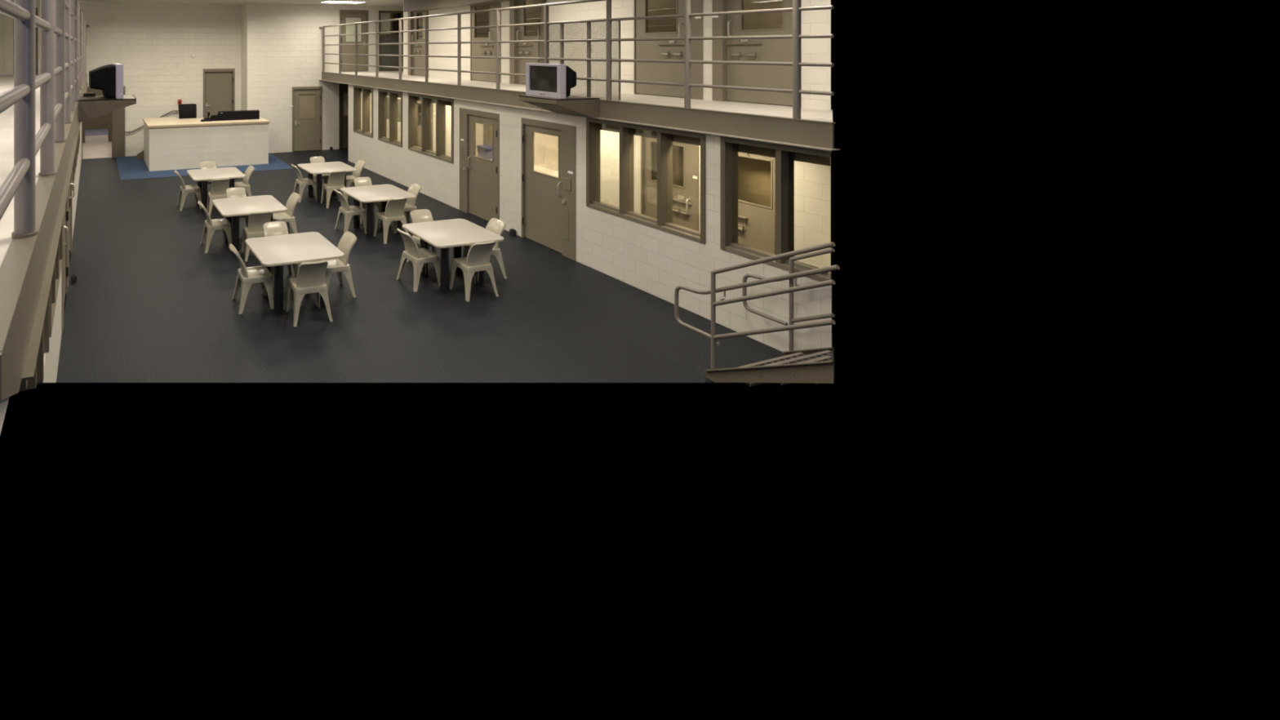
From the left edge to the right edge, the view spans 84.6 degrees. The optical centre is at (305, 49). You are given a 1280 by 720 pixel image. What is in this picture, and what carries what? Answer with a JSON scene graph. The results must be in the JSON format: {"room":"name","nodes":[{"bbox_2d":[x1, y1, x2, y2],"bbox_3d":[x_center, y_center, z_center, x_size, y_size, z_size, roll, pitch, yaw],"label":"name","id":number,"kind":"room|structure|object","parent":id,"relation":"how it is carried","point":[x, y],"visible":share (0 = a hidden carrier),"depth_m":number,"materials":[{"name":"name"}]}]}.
{"room":"prison interior","nodes":[
{"label":"prison interior","id":0,"kind":"room"},
{"bbox_2d":[0,74,39,434],"bbox_3d":[-5.362,0.941,10.054,3.050,0.288,18.990,0,0,-19],"label":"wall","id":1,"kind":"structure","parent":0,"point":[6,82],"depth_m":4.50,"materials":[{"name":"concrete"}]},
{"bbox_2d":[0,74,88,400],"bbox_3d":[-3.922,0.938,10.542,0.130,0.304,19.010,0,0,-19],"label":"beam","id":2,"kind":"structure","parent":1,"relation":"attached to","point":[27,267],"depth_m":2.38,"materials":[{"name":"metal"}]},
{"bbox_2d":[78,94,136,122],"bbox_3d":[-3.149,0.930,9.683,0.840,0.330,0.860,0,0,-19],"label":"shelf","id":3,"kind":"object","parent":2,"relation":"attached to","point":[90,107],"visible":0.93,"depth_m":9.25,"materials":[{"name":"brown metal"}]},
{"bbox_2d":[83,93,95,97],"bbox_3d":[-3.501,0.737,9.876,0.190,0.054,0.145,0,0,-19],"label":"cable box","id":4,"kind":"object","parent":3,"relation":"on","point":[85,95],"visible":1,"depth_m":9.81,"materials":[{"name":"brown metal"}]},
{"bbox_2d":[88,63,123,99],"bbox_3d":[-3.170,0.499,9.662,0.475,0.530,0.860,0,0,-22],"label":"television","id":5,"kind":"object","parent":3,"relation":"on","point":[108,78],"visible":1,"depth_m":9.34,"materials":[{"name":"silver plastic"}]},
{"bbox_2d":[0,0,88,239],"bbox_3d":[-3.835,-0.006,10.339,0.179,1.598,19.450,0,0,-19],"label":"guard railing","id":6,"kind":"object","parent":1,"relation":"on","point":[62,25],"visible":0.95,"depth_m":2.89,"materials":[{"name":"metal"}]},
{"bbox_2d":[35,121,81,386],"bbox_3d":[-4.686,2.303,12.029,0.220,2.425,15.700,0,0,-19],"label":"wall","id":7,"kind":"structure","parent":0,"point":[51,358],"depth_m":6.67,"materials":[{"name":"white paint"}]},
{"bbox_2d":[18,297,48,391],"bbox_3d":[-1.973,1.819,4.260,0.220,1.448,1.842,0,0,-19],"label":"window","id":8,"kind":"structure","parent":7,"relation":"in","point":[26,384],"depth_m":4.54,"materials":[{"name":"glass"}]},
{"bbox_2d":[48,226,62,337],"bbox_3d":[-2.685,1.829,6.293,0.235,1.428,2.030,0,0,-19],"label":"window","id":9,"kind":"structure","parent":7,"relation":"in","point":[53,293],"depth_m":5.99,"materials":[{"name":"beige glass"}]},
{"bbox_2d":[62,191,68,333],"bbox_3d":[-3.296,2.397,8.127,0.273,2.235,1.356,0,0,-19],"label":"door","id":10,"kind":"structure","parent":7,"relation":"in","point":[65,219],"depth_m":8.55,"materials":[{"name":"brown metal"}]},
{"bbox_2d":[68,168,74,276],"bbox_3d":[-3.961,2.397,10.047,0.273,2.235,1.380,0,0,-19],"label":"door","id":11,"kind":"structure","parent":7,"relation":"in","point":[71,188],"depth_m":10.45,"materials":[{"name":"brown metal"}]},
{"bbox_2d":[72,151,75,184],"bbox_3d":[-4.623,1.829,11.886,0.235,1.428,2.050,0,0,-19],"label":"window","id":12,"kind":"structure","parent":7,"relation":"in","point":[74,160],"depth_m":11.87,"materials":[{"name":"beige glass"}]},
{"bbox_2d":[75,137,78,166],"bbox_3d":[-5.296,1.829,13.828,0.235,1.428,1.400,0,0,-19],"label":"window","id":13,"kind":"structure","parent":7,"relation":"in","point":[77,147],"depth_m":13.83,"materials":[{"name":"beige glass"}]},
{"bbox_2d":[78,128,79,152],"bbox_3d":[-5.867,1.829,15.477,0.235,1.428,1.370,0,0,-19],"label":"window","id":14,"kind":"structure","parent":7,"relation":"in","point":[79,129],"depth_m":15.48,"materials":[{"name":"beige glass"}]},
{"bbox_2d":[81,85,124,159],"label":"door","id":15,"kind":"structure","parent":7,"relation":"in","point":[116,119],"depth_m":19.81,"materials":[{"name":"brown metal"}]},
{"bbox_2d":[84,88,107,129],"bbox_3d":[-8.808,2.215,26.952,3.400,2.600,0.100,0,0,-19],"label":"wall","id":16,"kind":"structure","parent":0,"point":[100,122],"depth_m":26.78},
{"bbox_2d":[0,0,240,156],"bbox_3d":[-6.076,0.990,20.014,8.020,5.050,0.300,0,0,-19],"label":"wall","id":17,"kind":"structure","parent":0,"point":[155,44],"depth_m":20.28,"materials":[{"name":"white brick"}]},
{"bbox_2d":[4,4,39,75],"bbox_3d":[-8.818,-0.295,19.009,1.020,2.180,0.224,0,0,-19],"label":"door","id":18,"kind":"structure","parent":17,"relation":"in","point":[8,21],"depth_m":18.80,"materials":[{"name":"beige paint"}]},
{"bbox_2d":[124,110,178,133],"bbox_3d":[-5.014,2.411,20.173,1.868,0.720,0.092,0,0,-19],"label":"wall handrail","id":19,"kind":"object","parent":17,"relation":"attached to","point":[176,111],"visible":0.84,"depth_m":20.02,"materials":[{"name":"grey metal"}]},
{"bbox_2d":[177,99,182,104],"bbox_3d":[-4.217,1.775,20.467,0.120,0.160,0.059,0,0,-19],"label":"station","id":20,"kind":"object","parent":17,"relation":"attached to","point":[180,101],"visible":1,"depth_m":20.45,"materials":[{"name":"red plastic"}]},
{"bbox_2d":[203,68,235,118],"bbox_3d":[-2.995,1.796,21.017,1.100,2.238,0.240,0,0,-19],"label":"door","id":21,"kind":"structure","parent":17,"relation":"in","point":[219,84],"depth_m":21.01,"materials":[{"name":"beige metal"}]},
{"bbox_2d":[77,0,403,7],"bbox_3d":[1.217,-1.610,8.095,14.000,0.150,27.500,0,0,-19],"label":"ceiling","id":22,"kind":"structure","parent":0,"point":[397,3],"depth_m":19.82,"materials":[{"name":"paint"}]},
{"bbox_2d":[319,0,366,4],"bbox_3d":[1.207,-1.516,19.579,1.340,0.035,0.710,0,0,-19],"label":"recessed light","id":23,"kind":"object","parent":22,"relation":"in","point":[326,1],"visible":1,"depth_m":19.35,"materials":[{"name":"white plastic"}]},
{"bbox_2d":[323,0,362,4],"bbox_3d":[1.207,-1.502,19.579,1.260,0.005,0.630,0,0,-19],"label":"diffuser","id":24,"kind":"object","parent":23,"relation":"attached to","point":[324,2],"depth_m":19.35,"materials":[{"name":"white plastic"}]},
{"bbox_2d":[404,0,517,12],"bbox_3d":[4.872,-1.319,12.985,0.388,0.429,10.850,0,0,-19],"label":"soffit","id":25,"kind":"structure","parent":22,"relation":"attached to","point":[410,6],"depth_m":16.25,"materials":[{"name":"beige paint"}]},
{"bbox_2d":[240,3,253,111],"bbox_3d":[-1.993,0.990,20.783,0.200,5.050,0.920,0,0,-19],"label":"wall","id":26,"kind":"structure","parent":0,"point":[246,10],"depth_m":20.38,"materials":[{"name":"white paint"}]},
{"bbox_2d":[253,3,403,153],"bbox_3d":[0.910,0.990,21.460,5.730,5.050,0.300,0,0,-19],"label":"wall","id":27,"kind":"structure","parent":0,"point":[287,38],"depth_m":20.82,"materials":[{"name":"white brick"}]},
{"bbox_2d":[289,86,322,151],"bbox_3d":[-0.006,2.405,21.079,1.179,2.220,0.241,0,0,-19],"label":"door","id":28,"kind":"structure","parent":27,"relation":"in","point":[307,101],"depth_m":21.04,"materials":[{"name":"brown metal"}]},
{"bbox_2d":[338,84,348,149],"bbox_3d":[1.615,2.365,21.641,0.980,2.300,0.240,0,0,-19],"label":"door","id":29,"kind":"structure","parent":27,"relation":"in","point":[343,88],"depth_m":21.50,"materials":[{"name":"black metal"}]},
{"bbox_2d":[339,9,368,71],"bbox_3d":[1.695,-0.295,21.668,1.110,2.180,0.241,0,0,-19],"label":"door","id":30,"kind":"structure","parent":27,"relation":"in","point":[346,16],"depth_m":21.62,"materials":[{"name":"beige metal"}]},
{"bbox_2d":[378,10,403,71],"bbox_3d":[3.113,-0.295,22.111,1.040,2.180,0.112,0,0,-19],"label":"door","id":31,"kind":"structure","parent":27,"relation":"in","point":[387,26],"depth_m":22.06,"materials":[{"name":"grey metal"}]},
{"bbox_2d":[360,91,371,132],"bbox_3d":[2.023,2.301,19.179,0.820,2.428,0.080,0,0,-19],"label":"wall","id":32,"kind":"structure","parent":0,"point":[361,91],"depth_m":19.14,"materials":[{"name":"white paint"}]},
{"bbox_2d":[392,13,397,34],"bbox_3d":[2.741,-0.295,22.941,1.600,2.180,0.100,0,0,-19],"label":"wall","id":33,"kind":"structure","parent":0,"point":[394,15],"depth_m":23.11,"materials":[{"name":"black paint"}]},
{"bbox_2d":[56,128,832,382],"bbox_3d":[-1.884,3.562,16.742,9.800,0.106,24.127,0,0,-19],"label":"floor","id":34,"kind":"structure","parent":0,"point":[147,303],"depth_m":8.07,"materials":[{"name":"concrete"}]},
{"bbox_2d":[71,273,76,282],"bbox_3d":[-3.505,3.459,9.231,0.080,0.112,0.100,0,0,-19],"label":"door stop","id":35,"kind":"object","parent":34,"relation":"on","point":[73,276],"visible":1,"depth_m":9.19,"materials":[{"name":"black rubber"}]},
{"bbox_2d":[174,170,201,211],"bbox_3d":[-2.623,3.105,13.547,0.564,0.820,0.524,0,0,-20],"label":"plastic chair","id":36,"kind":"object","parent":34,"relation":"on","point":[184,189],"visible":0.97,"depth_m":13.41,"materials":[{"name":"beige plastic"}]},
{"bbox_2d":[115,153,293,180],"bbox_3d":[-3.220,3.512,18.887,4.960,0.006,3.700,0,0,-19],"label":"rug","id":37,"kind":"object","parent":34,"relation":"on","point":[130,167],"depth_m":17.91,"materials":[{"name":"blue carpet"}]},
{"bbox_2d":[137,150,143,159],"bbox_3d":[-4.968,3.162,19.878,1.065,0.694,0.678,0,0,-19],"label":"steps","id":38,"kind":"structure","parent":37,"relation":"on","point":[140,156],"depth_m":19.42,"materials":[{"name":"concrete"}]},
{"bbox_2d":[142,116,270,171],"bbox_3d":[-3.139,2.853,19.027,3.629,1.312,2.087,0,0,-19],"label":"reception desk","id":39,"kind":"object","parent":37,"relation":"on","point":[172,143],"visible":0.91,"depth_m":18.11,"materials":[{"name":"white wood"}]},
{"bbox_2d":[204,111,211,121],"bbox_3d":[-2.988,2.062,18.628,0.190,0.268,0.280,0,0,-19],"label":"desk microphone","id":40,"kind":"object","parent":39,"relation":"on","point":[207,119],"visible":0.94,"depth_m":18.62,"materials":[{"name":"black plastic"}]},
{"bbox_2d":[209,110,259,120],"bbox_3d":[-2.212,2.056,19.048,1.490,0.280,0.455,0,0,-19],"label":"control console","id":41,"kind":"object","parent":39,"relation":"on","point":[243,114],"visible":0.95,"depth_m":18.85,"materials":[{"name":"black plastic"}]},
{"bbox_3d":[-2.989,3.212,19.580,2.470,0.594,2.539,0,0,-19],"label":"platform","id":42,"kind":"object","parent":37,"relation":"on","visible":0},
{"bbox_2d":[177,103,196,119],"bbox_3d":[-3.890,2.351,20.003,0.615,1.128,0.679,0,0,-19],"label":"computer monitor","id":43,"kind":"object","parent":42,"relation":"on","point":[187,110],"visible":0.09,"depth_m":19.73,"materials":[{"name":"black plastic"}]},
{"bbox_2d":[200,160,216,184],"bbox_3d":[-2.277,3.105,14.434,0.524,0.820,0.564,0,0,-18],"label":"plastic chair","id":44,"kind":"object","parent":34,"relation":"on","point":[206,164],"visible":0.18,"depth_m":14.61,"materials":[{"name":"beige plastic"}]},
{"bbox_2d":[197,200,231,253],"bbox_3d":[-1.621,3.105,10.805,0.564,0.820,0.524,0,0,-19],"label":"plastic chair","id":45,"kind":"object","parent":34,"relation":"on","point":[211,225],"visible":0.99,"depth_m":10.67,"materials":[{"name":"beige plastic"}]},
{"bbox_2d":[186,167,245,211],"bbox_3d":[-2.010,3.145,13.654,1.150,0.740,1.150,0,0,-19],"label":"square table","id":46,"kind":"object","parent":34,"relation":"on","point":[202,176],"visible":0.7,"depth_m":13.43,"materials":[{"name":"beige plastic"}]},
{"bbox_2d":[206,177,229,216],"bbox_3d":[-1.830,3.105,12.929,0.524,0.820,0.564,0,0,-17],"label":"plastic chair","id":47,"kind":"object","parent":34,"relation":"on","point":[219,187],"visible":0.7,"depth_m":12.78,"materials":[{"name":"beige plastic"}]},
{"bbox_2d":[226,186,248,226],"bbox_3d":[-1.288,3.105,11.623,0.524,0.820,0.564,0,0,-17],"label":"plastic chair","id":48,"kind":"object","parent":34,"relation":"on","point":[238,192],"visible":0.23,"depth_m":11.80,"materials":[{"name":"beige plastic"}]},
{"bbox_2d":[234,165,254,196],"bbox_3d":[-1.447,3.105,13.904,0.564,0.820,0.524,0,0,-21],"label":"plastic chair","id":49,"kind":"object","parent":34,"relation":"on","point":[249,171],"visible":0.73,"depth_m":13.87,"materials":[{"name":"beige plastic"}]},
{"bbox_2d":[212,195,287,253],"bbox_3d":[-1.014,3.145,10.899,1.150,0.740,1.150,0,0,-19],"label":"square table","id":50,"kind":"object","parent":34,"relation":"on","point":[232,208],"visible":0.72,"depth_m":10.72,"materials":[{"name":"beige plastic"}]},
{"bbox_2d":[229,244,274,314],"bbox_3d":[-0.761,3.105,8.385,0.564,0.820,0.524,0,0,-17],"label":"plastic chair","id":51,"kind":"object","parent":34,"relation":"on","point":[246,276],"visible":1,"depth_m":8.24,"materials":[{"name":"beige plastic"}]},
{"bbox_2d":[240,210,271,262],"bbox_3d":[-0.805,3.105,10.353,0.524,0.820,0.564,0,0,-17],"label":"plastic chair","id":52,"kind":"object","parent":34,"relation":"on","point":[256,220],"visible":0.65,"depth_m":10.20,"materials":[{"name":"beige plastic"}]},
{"bbox_2d":[261,221,297,279],"bbox_3d":[-0.404,3.105,9.273,0.524,0.820,0.564,0,0,-19],"label":"plastic chair","id":53,"kind":"object","parent":34,"relation":"on","point":[276,228],"visible":0.38,"depth_m":9.44,"materials":[{"name":"beige plastic"}]},
{"bbox_2d":[272,191,300,234],"bbox_3d":[-0.385,3.105,11.266,0.564,0.820,0.524,0,0,-21],"label":"plastic chair","id":54,"kind":"object","parent":34,"relation":"on","point":[287,216],"visible":0.71,"depth_m":11.24,"materials":[{"name":"beige plastic"}]},
{"bbox_2d":[244,231,344,313],"bbox_3d":[-0.173,3.145,8.565,1.150,0.740,1.150,0,0,-19],"label":"square table","id":55,"kind":"object","parent":34,"relation":"on","point":[277,251],"visible":0.76,"depth_m":8.34,"materials":[{"name":"plastic"}]},
{"bbox_2d":[291,164,316,202],"bbox_3d":[-0.039,3.105,14.275,0.564,0.820,0.524,0,0,-18],"label":"plastic chair","id":56,"kind":"object","parent":34,"relation":"on","point":[302,182],"visible":0.92,"depth_m":14.13,"materials":[{"name":"beige plastic"}]},
{"bbox_2d":[285,259,333,326],"bbox_3d":[0.047,3.105,7.986,0.524,0.820,0.564,0,0,-17],"label":"plastic chair","id":57,"kind":"object","parent":34,"relation":"on","point":[311,276],"visible":1,"depth_m":7.85,"materials":[{"name":"beige plastic"}]},
{"bbox_2d":[306,156,329,191],"bbox_3d":[0.366,3.105,15.043,0.524,0.820,0.564,0,0,-21],"label":"plastic chair","id":58,"kind":"object","parent":34,"relation":"on","point":[313,159],"visible":0.33,"depth_m":15.20,"materials":[{"name":"beige plastic"}]},
{"bbox_2d":[297,161,357,203],"bbox_3d":[0.508,3.145,14.357,1.150,0.740,1.150,0,0,-19],"label":"square table","id":59,"kind":"object","parent":34,"relation":"on","point":[319,169],"visible":0.84,"depth_m":14.17,"materials":[{"name":"beige plastic"}]},
{"bbox_2d":[320,170,347,208],"bbox_3d":[0.662,3.105,13.729,0.524,0.820,0.564,0,0,-18],"label":"plastic chair","id":60,"kind":"object","parent":34,"relation":"on","point":[336,179],"visible":0.91,"depth_m":13.58,"materials":[{"name":"beige plastic"}]},
{"bbox_2d":[324,231,356,297],"bbox_3d":[0.446,3.105,8.811,0.564,0.820,0.524,0,0,-19],"label":"plastic chair","id":61,"kind":"object","parent":34,"relation":"on","point":[348,240],"visible":0.73,"depth_m":8.71,"materials":[{"name":"beige plastic"}]},
{"bbox_2d":[333,189,366,234],"bbox_3d":[0.845,3.105,11.724,0.564,0.820,0.524,0,0,-17],"label":"plastic chair","id":62,"kind":"object","parent":34,"relation":"on","point":[348,211],"visible":0.94,"depth_m":11.58,"materials":[{"name":"beige plastic"}]},
{"bbox_2d":[340,160,365,199],"bbox_3d":[1.145,3.105,14.610,0.564,0.820,0.524,0,0,-20],"label":"plastic chair","id":63,"kind":"object","parent":34,"relation":"on","point":[360,164],"visible":0.51,"depth_m":14.61,"materials":[{"name":"beige plastic"}]},
{"bbox_2d":[351,177,381,224],"bbox_3d":[1.259,3.105,12.579,0.524,0.820,0.564,0,0,-18],"label":"plastic chair","id":64,"kind":"object","parent":34,"relation":"on","point":[359,181],"visible":0.33,"depth_m":12.72,"materials":[{"name":"beige plastic"}]},
{"bbox_2d":[340,184,416,237],"bbox_3d":[1.395,3.145,11.828,1.150,0.740,1.150,0,0,-19],"label":"square table","id":65,"kind":"object","parent":34,"relation":"on","point":[369,194],"visible":0.88,"depth_m":11.69,"materials":[{"name":"beige plastic"}]},
{"bbox_2d":[373,196,408,244],"bbox_3d":[1.606,3.105,11.283,0.524,0.820,0.564,0,0,-21],"label":"plastic chair","id":66,"kind":"object","parent":34,"relation":"on","point":[394,210],"visible":0.93,"depth_m":11.14,"materials":[{"name":"beige plastic"}]},
{"bbox_2d":[389,183,421,225],"bbox_3d":[1.991,3.105,12.044,0.564,0.820,0.524,0,0,-17],"label":"plastic chair","id":67,"kind":"object","parent":34,"relation":"on","point":[415,188],"visible":0.56,"depth_m":12.05,"materials":[{"name":"beige plastic"}]},
{"bbox_2d":[396,227,439,292],"bbox_3d":[1.676,3.105,9.140,0.564,0.820,0.524,0,0,-21],"label":"plastic chair","id":68,"kind":"object","parent":34,"relation":"on","point":[418,256],"visible":0.99,"depth_m":9.02,"materials":[{"name":"beige plastic"}]},
{"bbox_2d":[406,208,436,262],"bbox_3d":[1.993,3.105,9.987,0.524,0.820,0.564,0,0,-19],"label":"plastic chair","id":69,"kind":"object","parent":34,"relation":"on","point":[424,215],"visible":0.3,"depth_m":10.15,"materials":[{"name":"beige plastic"}]},
{"bbox_2d":[402,218,503,291],"bbox_3d":[2.226,3.145,9.291,1.150,0.740,1.150,0,0,-19],"label":"square table","id":70,"kind":"object","parent":34,"relation":"on","point":[444,234],"visible":0.91,"depth_m":9.12,"materials":[{"name":"beige plastic"}]},
{"bbox_2d":[449,240,498,301],"bbox_3d":[2.435,3.105,8.766,0.524,0.820,0.564,0,0,-19],"label":"plastic chair","id":71,"kind":"object","parent":34,"relation":"on","point":[477,260],"visible":1,"depth_m":8.63,"materials":[{"name":"beige plastic"}]},
{"bbox_2d":[462,217,506,279],"bbox_3d":[2.821,3.105,9.527,0.564,0.820,0.524,0,0,-17],"label":"plastic chair","id":72,"kind":"object","parent":34,"relation":"on","point":[497,226],"visible":0.49,"depth_m":9.46,"materials":[{"name":"beige plastic"}]},
{"bbox_2d":[509,228,515,235],"bbox_3d":[3.928,3.459,11.542,0.080,0.112,0.100,0,0,-19],"label":"door stop","id":73,"kind":"object","parent":34,"relation":"on","point":[513,232],"visible":1,"depth_m":11.50,"materials":[{"name":"black rubber"}]},
{"bbox_2d":[533,164,558,177],"bbox_3d":[4.561,2.955,12.110,0.648,1.120,1.600,0,0,-19],"label":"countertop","id":74,"kind":"structure","parent":34,"relation":"on","point":[554,173],"depth_m":11.98,"materials":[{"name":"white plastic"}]},
{"bbox_2d":[674,241,839,386],"bbox_3d":[4.999,2.622,6.357,1.290,1.826,1.621,0,0,-19],"label":"staircase","id":75,"kind":"structure","parent":34,"relation":"on","point":[816,366],"depth_m":6.15,"materials":[{"name":"metal"}]},
{"bbox_3d":[4.031,2.975,13.673,0.410,1.080,0.720,0,0,-19],"label":"wall shelf","id":76,"kind":"object","parent":34,"relation":"on","visible":0},
{"bbox_2d":[476,144,492,159],"bbox_3d":[4.062,2.305,13.631,0.291,0.260,0.416,0,0,-19],"label":"tub","id":77,"kind":"object","parent":76,"relation":"on","point":[485,151],"visible":0.68,"depth_m":13.50,"materials":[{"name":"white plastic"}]},
{"bbox_2d":[327,71,832,122],"bbox_3d":[4.668,0.940,14.402,3.250,0.290,15.500,0,0,-19],"label":"floor","id":78,"kind":"structure","parent":0,"point":[766,109],"depth_m":9.10,"materials":[{"name":"concrete"}]},
{"bbox_2d":[319,0,834,119],"bbox_3d":[3.133,-0.003,13.870,0.166,1.592,15.500,0,0,-19],"label":"guard railing","id":79,"kind":"object","parent":78,"relation":"on","point":[796,64],"visible":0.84,"depth_m":9.63,"materials":[{"name":"metal"}]},
{"bbox_2d":[321,71,835,148],"bbox_3d":[3.129,0.928,13.863,0.070,0.280,15.510,0,0,-19],"label":"beam","id":80,"kind":"structure","parent":78,"relation":"attached to","point":[820,134],"depth_m":8.35,"materials":[{"name":"metal"}]},
{"bbox_2d":[519,95,599,119],"bbox_3d":[4.069,0.930,9.802,0.840,0.330,0.860,0,0,-19],"label":"shelf","id":81,"kind":"object","parent":80,"relation":"attached to","point":[579,106],"visible":0.88,"depth_m":9.49,"materials":[{"name":"brown metal"}]},
{"bbox_2d":[525,62,576,98],"bbox_3d":[4.030,0.499,9.850,0.475,0.530,0.860,0,0,-16],"label":"television","id":82,"kind":"object","parent":81,"relation":"on","point":[544,80],"visible":1,"depth_m":9.66,"materials":[{"name":"silver metal"}]},
{"bbox_2d":[320,80,839,151],"bbox_3d":[3.096,1.073,13.830,0.155,0.009,15.550,0,0,-19],"label":"flange","id":83,"kind":"object","parent":80,"relation":"attached to","point":[645,124],"visible":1,"depth_m":8.38,"materials":[{"name":"metal"}]},
{"bbox_2d":[348,84,831,351],"bbox_3d":[3.630,2.303,12.921,0.220,2.425,13.298,0,0,-19],"label":"wall","id":84,"kind":"structure","parent":0,"point":[654,261],"depth_m":8.98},
{"bbox_2d":[353,85,373,137],"bbox_3d":[1.810,1.829,18.137,0.235,1.428,1.370,0,0,-19],"label":"window","id":85,"kind":"structure","parent":84,"relation":"in","point":[357,90],"depth_m":18.13,"materials":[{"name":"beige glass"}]},
{"bbox_2d":[377,88,402,146],"bbox_3d":[2.381,1.829,16.488,0.235,1.428,1.400,0,0,-19],"label":"window","id":86,"kind":"structure","parent":84,"relation":"in","point":[393,139],"depth_m":16.48,"materials":[{"name":"beige metal"}]},
{"bbox_2d":[408,93,453,163],"bbox_3d":[3.054,1.829,14.546,0.235,1.428,2.050,0,0,-19],"label":"window","id":87,"kind":"structure","parent":84,"relation":"in","point":[440,153],"depth_m":14.80,"materials":[{"name":"beige metal"}]},
{"bbox_2d":[459,107,499,221],"bbox_3d":[3.683,2.397,12.695,0.248,2.235,1.380,0,0,-19],"label":"door","id":88,"kind":"structure","parent":84,"relation":"in","point":[479,177],"depth_m":12.75,"materials":[{"name":"beige metal"}]},
{"bbox_2d":[521,117,576,261],"bbox_3d":[4.347,2.397,10.775,0.250,2.235,1.356,0,0,-19],"label":"door","id":89,"kind":"structure","parent":84,"relation":"in","point":[548,202],"depth_m":10.70,"materials":[{"name":"beige metal"}]},
{"bbox_2d":[360,88,830,166],"bbox_3d":[3.772,1.199,12.903,0.025,0.222,12.885,0,0,-19],"label":"bulkhead","id":90,"kind":"object","parent":84,"relation":"attached to","point":[814,159],"visible":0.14,"depth_m":7.75,"materials":[{"name":"beige paint"}]},
{"bbox_2d":[586,118,706,244],"bbox_3d":[4.992,1.829,8.952,0.235,1.428,2.030,0,0,-19],"label":"window","id":91,"kind":"structure","parent":84,"relation":"in","point":[664,222],"depth_m":9.05,"materials":[{"name":"beige metal"}]},
{"bbox_2d":[720,137,831,281],"bbox_3d":[5.594,1.829,7.215,0.235,1.428,1.227,0,0,-19],"label":"window","id":92,"kind":"structure","parent":84,"relation":"in","point":[784,155],"depth_m":7.15,"materials":[{"name":"beige metal"}]},
{"bbox_2d":[418,102,770,206],"bbox_3d":[4.899,2.301,13.735,0.050,2.428,12.050,0,0,-19],"label":"wall","id":93,"kind":"structure","parent":0,"point":[753,175],"depth_m":8.98,"materials":[{"name":"beige paint"}]},
{"bbox_2d":[422,0,782,39],"bbox_3d":[5.506,-0.365,13.814,0.050,2.320,11.100,0,0,-19],"label":"windows","id":94,"kind":"structure","parent":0,"point":[772,20],"depth_m":10.96,"materials":[{"name":"glass"}]},
{"bbox_2d":[386,95,831,272],"bbox_3d":[4.502,2.301,13.460,0.120,2.428,12.510,0,0,-19],"label":"wall","id":95,"kind":"structure","parent":0,"point":[812,182],"depth_m":9.15,"materials":[{"name":"beige paint"}]},
{"bbox_2d":[386,97,400,122],"bbox_3d":[2.724,1.840,18.591,0.040,0.690,1.350,0,0,-19],"label":"window","id":96,"kind":"structure","parent":95,"relation":"in","point":[387,98],"depth_m":18.34,"materials":[{"name":"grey glass"}]},
{"bbox_2d":[417,100,432,151],"bbox_3d":[3.295,2.470,16.831,0.133,2.090,0.950,0,0,-19],"label":"door","id":97,"kind":"structure","parent":95,"relation":"in","point":[419,126],"depth_m":17.08,"materials":[{"name":"beige metal"}]},
{"bbox_2d":[483,124,492,146],"bbox_3d":[4.318,2.470,13.878,0.133,2.090,0.800,0,0,-19],"label":"door","id":98,"kind":"structure","parent":95,"relation":"in","point":[486,127],"depth_m":14.17,"materials":[{"name":"beige metal"}]},
{"bbox_2d":[640,136,699,231],"bbox_3d":[5.780,2.470,9.659,0.133,2.090,1.030,0,0,-19],"label":"door","id":99,"kind":"structure","parent":95,"relation":"in","point":[686,198],"depth_m":9.49,"materials":[{"name":"beige metal"}]},
{"bbox_2d":[737,151,775,254],"bbox_3d":[6.137,2.470,8.629,0.133,2.090,1.030,0,0,-19],"label":"door","id":100,"kind":"structure","parent":95,"relation":"in","point":[756,222],"depth_m":8.36,"materials":[{"name":"beige metal"}]},
{"bbox_2d":[403,0,831,110],"bbox_3d":[4.995,-0.370,13.425,0.130,2.330,11.600,0,0,-19],"label":"wall","id":101,"kind":"structure","parent":0,"point":[818,21],"depth_m":11.51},
{"bbox_2d":[408,10,428,75],"bbox_3d":[3.384,-0.220,18.042,0.134,2.030,1.200,0,0,-19],"label":"door","id":102,"kind":"structure","parent":101,"relation":"in","point":[413,49],"depth_m":18.32,"materials":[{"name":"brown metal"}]},
{"bbox_2d":[470,2,501,83],"bbox_3d":[4.431,-0.220,14.933,0.189,2.030,1.220,0,0,-19],"label":"door","id":103,"kind":"structure","parent":101,"relation":"in","point":[476,49],"depth_m":14.93,"materials":[{"name":"beige metal"}]},
{"bbox_2d":[509,0,546,84],"bbox_3d":[4.961,-0.220,13.487,0.134,2.030,1.200,0,0,-19],"label":"door","id":104,"kind":"structure","parent":101,"relation":"in","point":[517,16],"depth_m":13.80,"materials":[{"name":"beige metal"}]},
{"bbox_2d":[633,0,702,99],"bbox_3d":[6.070,-0.220,10.204,0.189,2.030,1.290,0,0,-19],"label":"door","id":105,"kind":"structure","parent":101,"relation":"in","point":[642,50],"depth_m":10.20,"materials":[{"name":"beige metal"}]},
{"bbox_2d":[711,0,801,107],"bbox_3d":[6.561,-0.220,8.861,0.140,2.030,1.250,0,0,-19],"label":"door","id":106,"kind":"structure","parent":101,"relation":"in","point":[776,77],"depth_m":8.98,"materials":[{"name":"beige metal"}]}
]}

